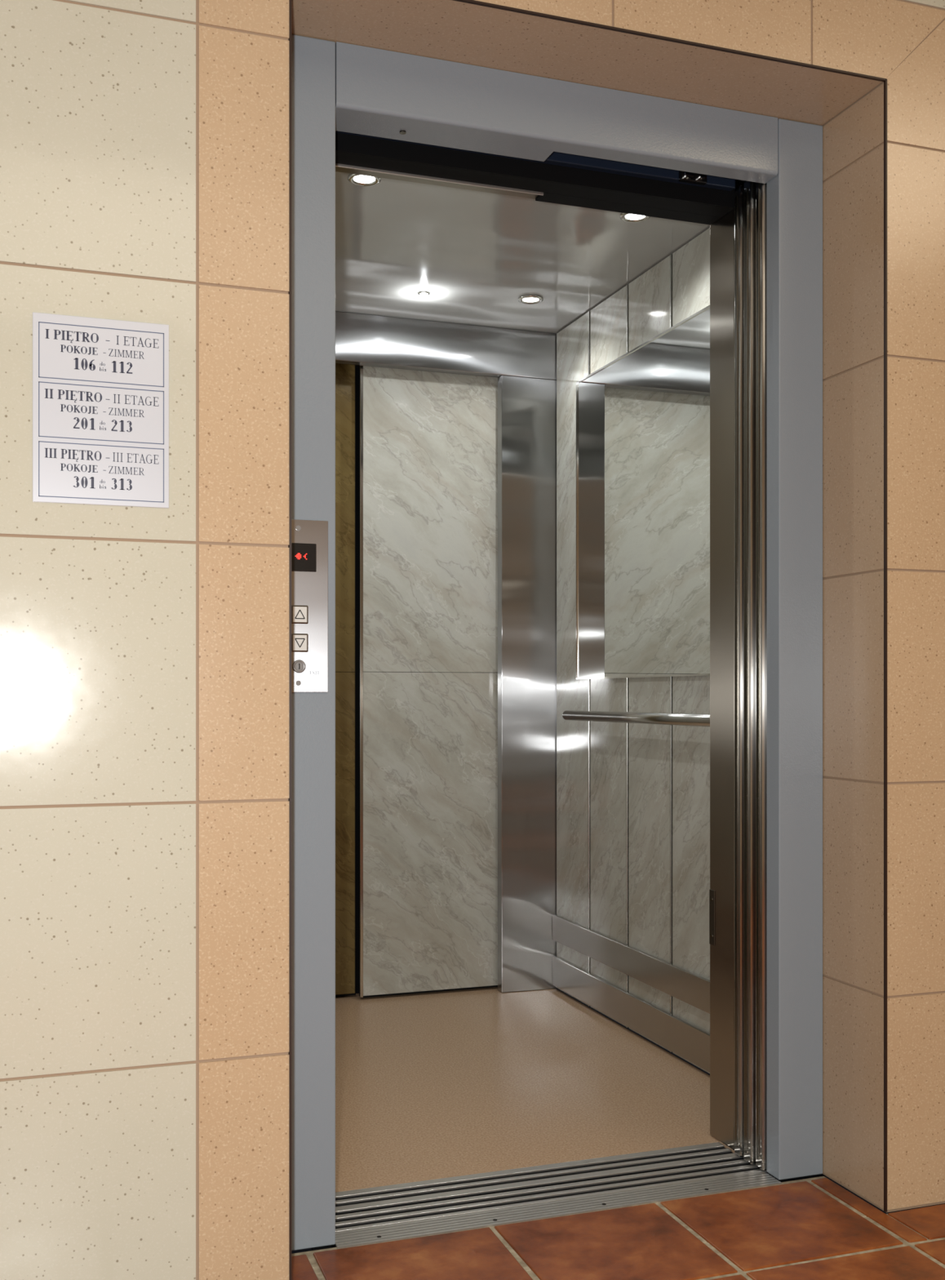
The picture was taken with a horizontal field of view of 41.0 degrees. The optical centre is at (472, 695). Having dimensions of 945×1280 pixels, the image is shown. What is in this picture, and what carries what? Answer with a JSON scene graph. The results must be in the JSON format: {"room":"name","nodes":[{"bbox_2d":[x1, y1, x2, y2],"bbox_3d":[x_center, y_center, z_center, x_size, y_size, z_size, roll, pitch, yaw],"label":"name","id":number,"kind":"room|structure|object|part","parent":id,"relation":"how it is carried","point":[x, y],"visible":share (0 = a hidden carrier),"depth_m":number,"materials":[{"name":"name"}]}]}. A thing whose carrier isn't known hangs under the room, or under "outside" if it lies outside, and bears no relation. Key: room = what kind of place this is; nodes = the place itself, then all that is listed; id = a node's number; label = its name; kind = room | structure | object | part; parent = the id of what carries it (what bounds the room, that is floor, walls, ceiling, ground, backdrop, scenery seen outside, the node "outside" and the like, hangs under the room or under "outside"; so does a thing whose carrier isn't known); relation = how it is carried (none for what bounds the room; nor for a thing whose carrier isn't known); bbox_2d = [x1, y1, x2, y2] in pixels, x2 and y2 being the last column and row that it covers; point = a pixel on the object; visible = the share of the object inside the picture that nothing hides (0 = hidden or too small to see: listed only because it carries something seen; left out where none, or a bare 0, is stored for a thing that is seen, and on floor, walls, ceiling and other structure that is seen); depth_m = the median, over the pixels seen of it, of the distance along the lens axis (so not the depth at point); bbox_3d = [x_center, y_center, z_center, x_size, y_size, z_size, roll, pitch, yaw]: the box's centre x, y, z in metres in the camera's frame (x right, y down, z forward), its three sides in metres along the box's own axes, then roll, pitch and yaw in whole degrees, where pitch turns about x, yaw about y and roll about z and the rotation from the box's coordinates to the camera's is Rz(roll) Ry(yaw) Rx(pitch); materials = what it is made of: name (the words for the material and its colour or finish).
{"room":"hotel elevator lobby","nodes":[
{"label":"hotel elevator lobby","id":0,"kind":"room"},
{"bbox_2d":[0,0,944,1279],"bbox_3d":[0.166,-0.433,2.272,6.200,2.803,0.225,0,0,-19],"label":"wall","id":1,"kind":"structure","parent":0,"point":[144,144],"depth_m":1.96,"materials":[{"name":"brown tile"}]},
{"bbox_2d":[32,311,168,508],"bbox_3d":[-0.557,-0.426,1.901,0.197,0.280,0.003,0,0,-19],"label":"room sign","id":2,"kind":"object","parent":1,"relation":"attached to","point":[100,386],"visible":1,"depth_m":1.90,"materials":[{"name":"grey paper"}]},
{"bbox_2d":[288,519,328,692],"bbox_3d":[-0.299,-0.155,2.196,0.099,0.300,0.008,0,0,-19],"label":"panel","id":3,"kind":"object","parent":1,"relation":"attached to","point":[309,538],"visible":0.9,"depth_m":2.20,"materials":[{"name":"silver metal"}]},
{"bbox_2d":[292,659,306,672],"bbox_3d":[-0.301,-0.050,2.194,0.023,0.023,0.004,0,0,-19],"label":"switch","id":4,"kind":"object","parent":3,"relation":"attached to","point":[298,665],"depth_m":2.19,"materials":[{"name":"silver metal"}]},
{"bbox_2d":[335,1142,744,1215],"bbox_3d":[0.361,0.980,2.626,1.400,0.030,0.091,0,0,-19],"label":"sill","id":5,"kind":"structure","parent":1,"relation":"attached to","point":[366,1199],"depth_m":2.54,"materials":[{"name":"silver metal"}]},
{"bbox_2d":[335,130,746,191],"bbox_3d":[0.349,-1.155,2.536,1.480,0.200,0.112,0,0,-19],"label":"door track","id":6,"kind":"object","parent":1,"relation":"attached to","point":[557,158],"visible":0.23,"depth_m":2.56,"materials":[{"name":"black metal"}]},
{"bbox_2d":[734,181,766,1170],"bbox_3d":[0.784,-0.050,2.685,0.466,2.030,0.107,0,0,-19],"label":"door","id":7,"kind":"structure","parent":6,"relation":"hanging from","point":[749,187],"depth_m":2.60,"materials":[{"name":"silver metal"}]},
{"bbox_3d":[0.771,-0.050,2.722,0.462,2.030,0.028,0,0,-19],"label":"elevator door panel","id":8,"kind":"part","parent":7,"relation":"part of","materials":[{"name":"silver metal"}]},
{"bbox_3d":[0.799,-0.050,2.649,0.462,2.030,0.029,0,0,-19],"label":"elevator door panel","id":9,"kind":"part","parent":7,"relation":"part of","materials":[{"name":"silver metal"}]},
{"bbox_2d":[288,34,822,1250],"bbox_3d":[0.162,-0.091,2.413,1.120,2.113,0.101,0,0,-19],"label":"door frame","id":10,"kind":"structure","parent":1,"relation":"attached to","point":[340,86],"depth_m":2.38,"materials":[{"name":"grey paint"}]},
{"bbox_3d":[-0.058,-1.051,2.362,0.436,0.028,0.054,0,0,-19],"label":"soffit plate","id":11,"kind":"part","parent":10,"relation":"part of","materials":[{"name":"grey paint"}]},
{"bbox_2d":[311,1159,826,1250],"bbox_3d":[0.389,0.980,2.498,1.430,0.030,0.137,0,0,-19],"label":"sill","id":12,"kind":"structure","parent":1,"relation":"attached to","point":[428,1219],"depth_m":2.41,"materials":[{"name":"silver metal"}]},
{"bbox_3d":[0.383,0.968,2.561,1.400,0.004,0.014,0,0,-19],"label":"guide rail","id":13,"kind":"part","parent":12,"relation":"part of","materials":[{"name":"silver metal"}]},
{"bbox_3d":[0.393,0.968,2.533,1.400,0.004,0.012,0,0,-19],"label":"guide rail","id":14,"kind":"part","parent":12,"relation":"part of","materials":[{"name":"silver metal"}]},
{"bbox_3d":[0.402,0.968,2.507,1.400,0.004,0.011,0,0,-19],"label":"guide rail","id":15,"kind":"part","parent":12,"relation":"part of","materials":[{"name":"silver metal"}]},
{"bbox_2d":[288,0,887,1279],"bbox_3d":[0.242,-0.093,2.180,1.126,2.116,0.006,0,0,-19],"label":"trim","id":16,"kind":"structure","parent":1,"relation":"attached to","point":[471,2],"depth_m":2.18,"materials":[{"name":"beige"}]},
{"bbox_2d":[335,132,745,1191],"bbox_3d":[0.082,-0.170,3.399,1.460,2.330,1.690,0,0,-19],"label":"cabin","id":17,"kind":"object","parent":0,"point":[616,840],"visible":0.41,"depth_m":3.47,"materials":[{"name":"silver metal"}]},
{"bbox_2d":[347,173,381,186],"bbox_3d":[-0.249,-1.187,2.909,0.076,0.007,0.076,0,0,-19],"label":"ceiling spotlight","id":18,"kind":"object","parent":17,"relation":"attached to","point":[362,180],"visible":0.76,"depth_m":2.91,"materials":[{"name":"silver metal"}]},
{"bbox_2d":[335,363,497,997],"bbox_3d":[-0.352,-0.063,4.044,0.929,2.044,0.077,0,0,-19],"label":"wall panel","id":19,"kind":"object","parent":17,"relation":"attached to","point":[428,440],"depth_m":4.07,"materials":[{"name":"grey stone"}]},
{"bbox_3d":[-0.588,-0.063,3.986,0.446,2.044,0.032,0,0,-19],"label":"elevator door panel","id":20,"kind":"part","parent":19,"relation":"part of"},
{"bbox_2d":[417,291,430,296],"bbox_3d":[-0.144,-1.185,3.744,0.036,0.010,0.036,0,0,-19],"label":"ceiling lamp","id":21,"kind":"object","parent":17,"relation":"attached to","point":[420,293],"visible":1,"depth_m":3.74,"materials":[{"name":"silver metal"}]},
{"bbox_2d":[518,294,543,304],"bbox_3d":[0.174,-1.187,3.796,0.076,0.007,0.076,0,0,-19],"label":"ceiling spotlight","id":22,"kind":"object","parent":17,"relation":"attached to","point":[527,299],"visible":1,"depth_m":3.79,"materials":[{"name":"silver metal"}]},
{"bbox_3d":[0.323,-0.113,4.035,0.012,2.148,0.252,0,0,-19],"label":"wall panel","id":23,"kind":"part","parent":17,"relation":"part of","materials":[{"name":"metal"}]},
{"bbox_3d":[0.410,-0.113,3.784,0.012,2.148,0.252,0,0,-19],"label":"wall panel","id":24,"kind":"part","parent":17,"relation":"part of","materials":[{"name":"stone"}]},
{"bbox_3d":[0.493,0.762,3.500,0.010,0.082,1.386,0,0,-19],"label":"kick plate","id":25,"kind":"part","parent":17,"relation":"part of","materials":[{"name":"silver metal"}]},
{"bbox_3d":[0.493,0.903,3.500,0.010,0.095,1.386,0,0,-19],"label":"kick plate","id":26,"kind":"part","parent":17,"relation":"part of","materials":[{"name":"silver metal"}]},
{"bbox_2d":[620,213,650,222],"bbox_3d":[0.404,-1.187,3.135,0.076,0.007,0.076,0,0,-19],"label":"ceiling spotlight","id":27,"kind":"object","parent":17,"relation":"attached to","point":[626,217],"visible":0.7,"depth_m":3.14,"materials":[{"name":"silver metal"}]},
{"bbox_2d":[562,710,710,726],"bbox_3d":[0.484,0.062,3.432,0.071,0.030,1.066,0,0,-19],"label":"handrail","id":28,"kind":"object","parent":17,"relation":"attached to","point":[682,719],"visible":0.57,"depth_m":3.42,"materials":[{"name":"silver metal"}]},
{"bbox_2d":[576,305,710,679],"bbox_3d":[0.502,-0.517,3.480,0.007,0.935,1.059,0,0,-19],"label":"wall mirror","id":29,"kind":"object","parent":17,"relation":"attached to","point":[643,416],"visible":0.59,"depth_m":3.53,"materials":[{"name":"clear glass"}]},
{"bbox_3d":[0.497,-0.113,3.532,0.012,2.148,0.252,0,0,-19],"label":"wall panel","id":30,"kind":"part","parent":17,"relation":"part of","materials":[{"name":"stone"}]},
{"bbox_3d":[0.585,-0.113,3.281,0.012,2.148,0.252,0,0,-19],"label":"wall panel","id":31,"kind":"part","parent":17,"relation":"part of","materials":[{"name":"stone"}]},
{"bbox_3d":[0.523,0.485,2.759,0.003,0.120,0.022,0,0,-19],"label":"latch plate","id":32,"kind":"part","parent":17,"relation":"part of","materials":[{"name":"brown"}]},
{"bbox_2d":[291,1176,944,1279],"bbox_3d":[0.953,0.995,-0.001,6.203,0.060,4.978,0,0,-19],"label":"floor","id":33,"kind":"structure","parent":0,"point":[811,1228],"depth_m":2.21,"materials":[{"name":"tile"}]}
]}

